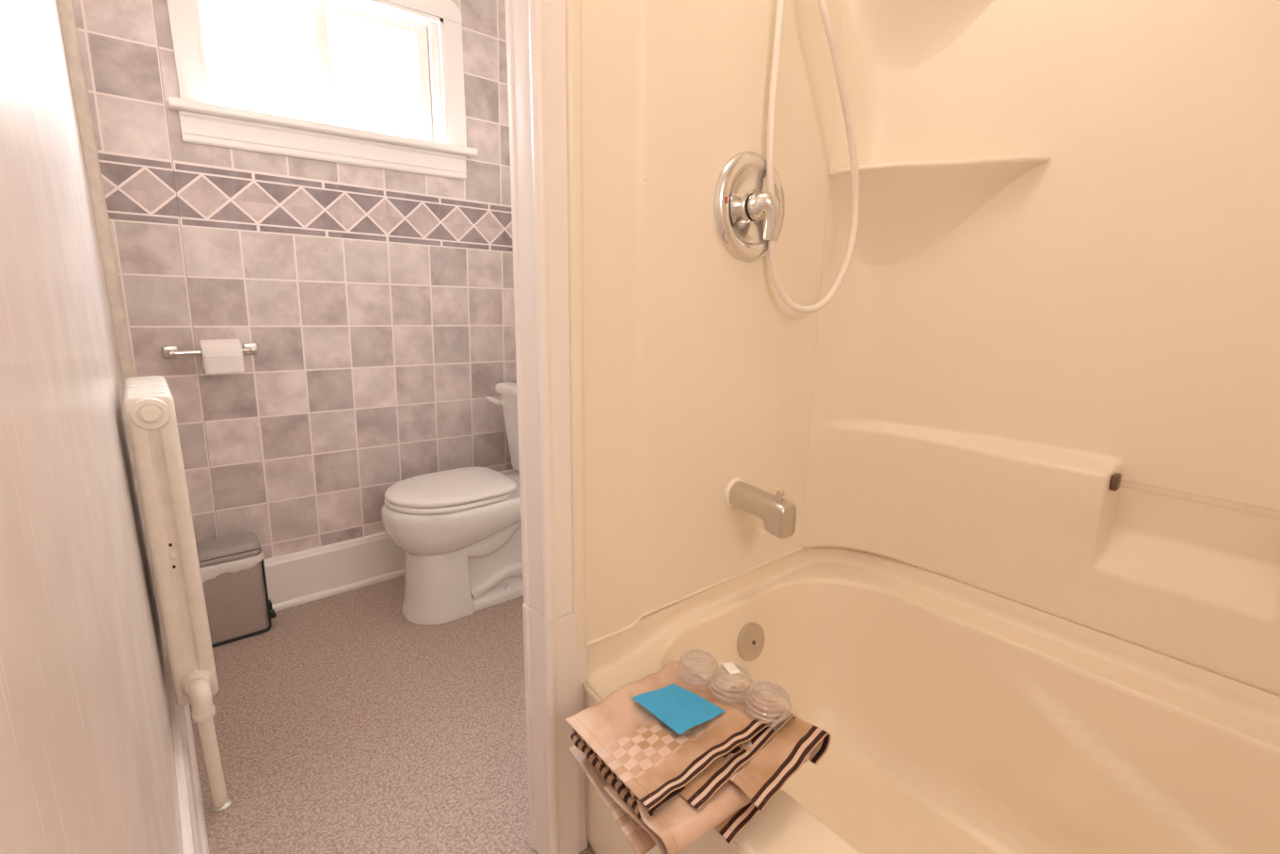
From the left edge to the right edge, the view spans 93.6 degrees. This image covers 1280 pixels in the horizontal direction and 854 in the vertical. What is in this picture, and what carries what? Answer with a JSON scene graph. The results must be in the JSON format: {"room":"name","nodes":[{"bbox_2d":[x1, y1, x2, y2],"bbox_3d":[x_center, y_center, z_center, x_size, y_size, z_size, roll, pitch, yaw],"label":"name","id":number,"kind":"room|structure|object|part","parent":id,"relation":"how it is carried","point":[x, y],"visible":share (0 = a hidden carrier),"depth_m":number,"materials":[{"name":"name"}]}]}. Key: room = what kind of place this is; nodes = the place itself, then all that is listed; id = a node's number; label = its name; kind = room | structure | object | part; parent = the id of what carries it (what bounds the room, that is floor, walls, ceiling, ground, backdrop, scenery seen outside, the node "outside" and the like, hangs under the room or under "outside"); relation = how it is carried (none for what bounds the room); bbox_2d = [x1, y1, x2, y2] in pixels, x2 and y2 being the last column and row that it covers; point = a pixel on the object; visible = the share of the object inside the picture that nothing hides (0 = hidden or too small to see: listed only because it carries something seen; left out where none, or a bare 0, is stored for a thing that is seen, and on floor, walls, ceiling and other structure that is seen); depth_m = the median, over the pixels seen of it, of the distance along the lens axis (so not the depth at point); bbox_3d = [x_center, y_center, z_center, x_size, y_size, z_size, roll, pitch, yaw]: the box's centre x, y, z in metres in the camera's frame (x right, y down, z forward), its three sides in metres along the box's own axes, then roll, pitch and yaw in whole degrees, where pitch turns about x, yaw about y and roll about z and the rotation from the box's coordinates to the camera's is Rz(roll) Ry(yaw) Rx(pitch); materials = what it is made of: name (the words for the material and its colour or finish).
{"room":"bathroom","nodes":[
{"label":"bathroom","id":0,"kind":"room"},
{"bbox_2d":[0,0,183,853],"bbox_3d":[-0.335,-0.146,0.199,0.120,2.450,3.950,-9,16,-39],"label":"wall","id":1,"kind":"structure","parent":0,"point":[88,760],"depth_m":0.47,"materials":[{"name":"paint"}]},
{"bbox_2d":[162,628,209,853],"bbox_3d":[-0.285,0.948,0.482,0.030,0.193,3.907,-9,16,-39],"label":"baseboard","id":2,"kind":"structure","parent":1,"relation":"attached to","point":[193,826],"depth_m":1.25,"materials":[{"name":"white paint"}]},
{"bbox_2d":[71,0,516,610],"bbox_3d":[-0.972,-0.611,2.246,1.806,2.450,0.160,-9,16,-39],"label":"tiled wall","id":3,"kind":"structure","parent":0,"point":[376,305],"depth_m":2.12,"materials":[{"name":"tile"}]},
{"bbox_2d":[57,0,135,388],"bbox_3d":[-1.524,-0.596,1.700,0.030,2.255,0.022,-9,16,-39],"label":"trim","id":4,"kind":"structure","parent":3,"relation":"attached to","point":[65,7],"depth_m":1.68,"materials":[{"name":"white wood"}]},
{"bbox_2d":[161,342,257,358],"bbox_3d":[-1.351,-0.240,1.899,0.248,0.038,0.070,-9,16,-39],"label":"toilet paper holder","id":5,"kind":"object","parent":3,"relation":"attached to","point":[248,348],"visible":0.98,"depth_m":1.85,"materials":[{"name":"silver metal"}]},
{"bbox_3d":[-1.432,-0.226,1.834,0.038,0.038,0.070,-9,16,-39],"label":"post","id":6,"kind":"part","parent":5,"relation":"part of","materials":[{"name":"silver metal"}]},
{"bbox_2d":[198,338,244,374],"bbox_3d":[-1.320,-0.225,1.895,0.104,0.103,0.096,-9,16,-39],"label":"toilet paper roll","id":7,"kind":"object","parent":5,"relation":"hanging from","point":[218,356],"visible":0.97,"depth_m":1.86,"materials":[{"name":"white paper"}]},
{"bbox_3d":[-1.270,-0.253,1.964,0.038,0.038,0.070,-9,16,-39],"label":"post","id":8,"kind":"part","parent":5,"relation":"part of","materials":[{"name":"silver metal"}]},
{"bbox_2d":[166,0,477,179],"bbox_3d":[-1.038,-1.208,2.028,0.939,0.607,0.190,-9,16,-39],"label":"window","id":9,"kind":"structure","parent":3,"relation":"in","point":[438,147],"depth_m":2.03,"materials":[{"name":"white paint"}]},
{"bbox_3d":[-1.200,-1.211,1.943,0.345,0.398,0.030,-9,16,-39],"label":"sash","id":10,"kind":"part","parent":9,"relation":"part of","materials":[{"name":"white glass"}]},
{"bbox_3d":[-1.000,-0.994,2.024,0.939,0.026,0.062,-9,16,-39],"label":"sill","id":11,"kind":"part","parent":9,"relation":"part of","materials":[{"name":"white paint"}]},
{"bbox_3d":[-0.931,-1.246,2.117,0.378,0.398,0.030,-9,16,-39],"label":"sash","id":12,"kind":"part","parent":9,"relation":"part of","materials":[{"name":"white glass"}]},
{"bbox_2d":[189,575,592,853],"bbox_3d":[0.271,0.988,1.010,1.836,0.100,4.200,-9,16,-39],"label":"floor","id":13,"kind":"structure","parent":0,"point":[349,724],"depth_m":1.56,"materials":[{"name":"carpet"}]},
{"bbox_2d":[124,375,233,812],"bbox_3d":[-1.061,0.364,1.385,0.076,0.920,0.431,-9,16,-39],"label":"radiator","id":14,"kind":"object","parent":13,"relation":"on","point":[149,403],"visible":1,"depth_m":1.25,"materials":[{"name":"white metal"}]},
{"bbox_2d":[195,531,276,647],"bbox_3d":[-1.353,0.528,1.991,0.226,0.327,0.152,-9,16,-39],"label":"trash can","id":15,"kind":"object","parent":13,"relation":"on","point":[238,605],"visible":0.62,"depth_m":1.94,"materials":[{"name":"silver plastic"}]},
{"bbox_3d":[-1.358,0.384,1.953,0.196,0.030,0.139,-9,16,-39],"label":"lid","id":16,"kind":"part","parent":15,"relation":"part of","materials":[{"name":"grey plastic"}]},
{"bbox_2d":[381,381,523,624],"bbox_3d":[-0.574,0.250,2.259,0.759,0.775,0.410,-9,16,-39],"label":"toilet","id":17,"kind":"object","parent":13,"relation":"on","point":[458,531],"visible":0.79,"depth_m":2.09,"materials":[{"name":"white ceramic"}]},
{"bbox_3d":[-0.684,0.233,2.153,0.433,0.025,0.364,-9,16,-39],"label":"seat","id":18,"kind":"part","parent":17,"relation":"part of","materials":[{"name":"white plastic"}]},
{"bbox_3d":[-0.684,0.211,2.147,0.427,0.028,0.360,-9,16,-39],"label":"lid","id":19,"kind":"part","parent":17,"relation":"part of","materials":[{"name":"white plastic"}]},
{"bbox_3d":[-0.574,-0.103,2.397,0.086,0.037,0.035,10,15,34],"label":"flush lever","id":20,"kind":"part","parent":17,"relation":"part of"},
{"bbox_3d":[-0.368,-0.140,2.332,0.249,0.040,0.396,-9,16,-39],"label":"tank lid","id":21,"kind":"part","parent":17,"relation":"part of","materials":[{"name":"white ceramic"}]},
{"bbox_3d":[-0.367,0.036,2.375,0.227,0.322,0.370,-9,16,-39],"label":"tank","id":22,"kind":"part","parent":17,"relation":"part of","materials":[{"name":"white ceramic"}]},
{"bbox_2d":[582,546,1279,853],"bbox_3d":[0.667,0.725,0.871,0.874,0.483,1.520,-9,16,-39],"label":"bathtub","id":23,"kind":"object","parent":13,"relation":"on","point":[959,717],"visible":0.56,"depth_m":1.24,"materials":[{"name":"plastic"}]},
{"bbox_2d":[565,660,831,853],"bbox_3d":[0.091,0.495,0.940,0.347,0.078,0.309,-9,16,-39],"label":"towel","id":24,"kind":"object","parent":23,"relation":"on","point":[664,788],"visible":0.94,"depth_m":0.88,"materials":[{"name":"beige fabric"}]},
{"bbox_2d":[631,683,724,735],"bbox_3d":[0.061,0.448,0.972,0.100,0.009,0.117,-9,16,-39],"label":"sachet","id":25,"kind":"object","parent":24,"relation":"on","point":[680,709],"visible":1,"depth_m":0.96,"materials":[{"name":"blue plastic"}]},
{"bbox_2d":[678,652,791,714],"bbox_3d":[0.155,0.422,1.002,0.216,0.041,0.079,11,16,39],"label":"pack","id":26,"kind":"object","parent":24,"relation":"on","point":[729,666],"visible":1,"depth_m":1.00},
{"bbox_2d":[736,622,765,660],"bbox_3d":[0.260,0.501,1.405,0.088,0.086,0.030,-9,16,-39],"label":"overflow plate","id":27,"kind":"object","parent":23,"relation":"attached to","point":[750,641],"visible":1,"depth_m":1.39,"materials":[{"name":"silver metal"}]},
{"bbox_2d":[565,0,1279,696],"bbox_3d":[0.712,-0.345,0.660,0.905,1.733,1.534,-9,16,-39],"label":"tub surround","id":28,"kind":"object","parent":23,"relation":"on","point":[1042,371],"visible":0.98,"depth_m":1.18,"materials":[{"name":"plastic"}]},
{"bbox_3d":[0.159,-0.468,1.165,0.710,1.728,0.016,-9,16,-39],"label":"panel","id":29,"kind":"part","parent":28,"relation":"part of","materials":[{"name":"plastic"}]},
{"bbox_2d":[713,150,784,261],"bbox_3d":[0.243,-0.440,1.198,0.211,0.211,0.066,-9,16,-39],"label":"shower valve","id":30,"kind":"object","parent":28,"relation":"attached to","point":[747,216],"visible":0.99,"depth_m":1.19,"materials":[{"name":"silver metal"}]},
{"bbox_3d":[0.248,-0.420,1.196,0.058,0.095,0.050,-9,16,-39],"label":"lever handle","id":31,"kind":"part","parent":30,"relation":"part of","materials":[{"name":"silver metal"}]},
{"bbox_2d":[723,477,796,539],"bbox_3d":[0.262,0.172,1.300,0.072,0.096,0.152,-9,16,-39],"label":"tub spout","id":32,"kind":"object","parent":28,"relation":"attached to","point":[778,514],"visible":1,"depth_m":1.26,"materials":[{"name":"silver metal"}]},
{"bbox_3d":[0.293,0.145,1.256,0.017,0.022,0.017,-9,16,-39],"label":"diverter knob","id":33,"kind":"part","parent":32,"relation":"part of","materials":[{"name":"silver metal"}]},
{"bbox_2d":[766,0,859,313],"bbox_3d":[0.369,-0.657,1.216,0.246,0.840,0.085,-2,13,-11],"label":"shower hose","id":34,"kind":"object","parent":28,"relation":"attached to","point":[823,5],"visible":0.92,"depth_m":1.22,"materials":[{"name":"white plastic"}]},
{"bbox_2d":[848,0,994,70],"bbox_3d":[0.628,-0.869,1.214,0.188,0.224,0.383,-9,16,-39],"label":"corner shelf","id":35,"kind":"object","parent":28,"relation":"attached to","point":[884,35],"depth_m":1.30,"materials":[{"name":"plastic"}]},
{"bbox_2d":[829,155,1049,266],"bbox_3d":[0.622,-0.455,1.306,0.188,0.224,0.383,-9,16,-39],"label":"corner shelf","id":36,"kind":"object","parent":28,"relation":"attached to","point":[984,210],"depth_m":1.31,"materials":[{"name":"plastic"}]},
{"bbox_3d":[1.019,-0.403,0.906,0.151,1.710,1.525,-11,17,-43],"label":"panel","id":37,"kind":"part","parent":28,"relation":"part of","materials":[{"name":"plastic"}]},
{"bbox_3d":[0.197,-0.378,1.275,0.970,2.450,0.068,-9,16,-39],"label":"wall partition","id":38,"kind":"structure","parent":0,"visible":0},
{"bbox_2d":[504,0,572,622],"bbox_3d":[-0.158,-0.588,0.915,0.059,1.893,0.094,-9,16,-39],"label":"trim","id":39,"kind":"structure","parent":38,"relation":"attached to","point":[535,29],"depth_m":0.97,"materials":[{"name":"white paint"}]},
{"bbox_2d":[522,602,587,853],"bbox_3d":[-0.163,0.606,1.190,0.093,0.553,0.097,-9,16,-39],"label":"trim","id":40,"kind":"structure","parent":38,"relation":"attached to","point":[554,670],"depth_m":1.15,"materials":[{"name":"white paint"}]}
]}

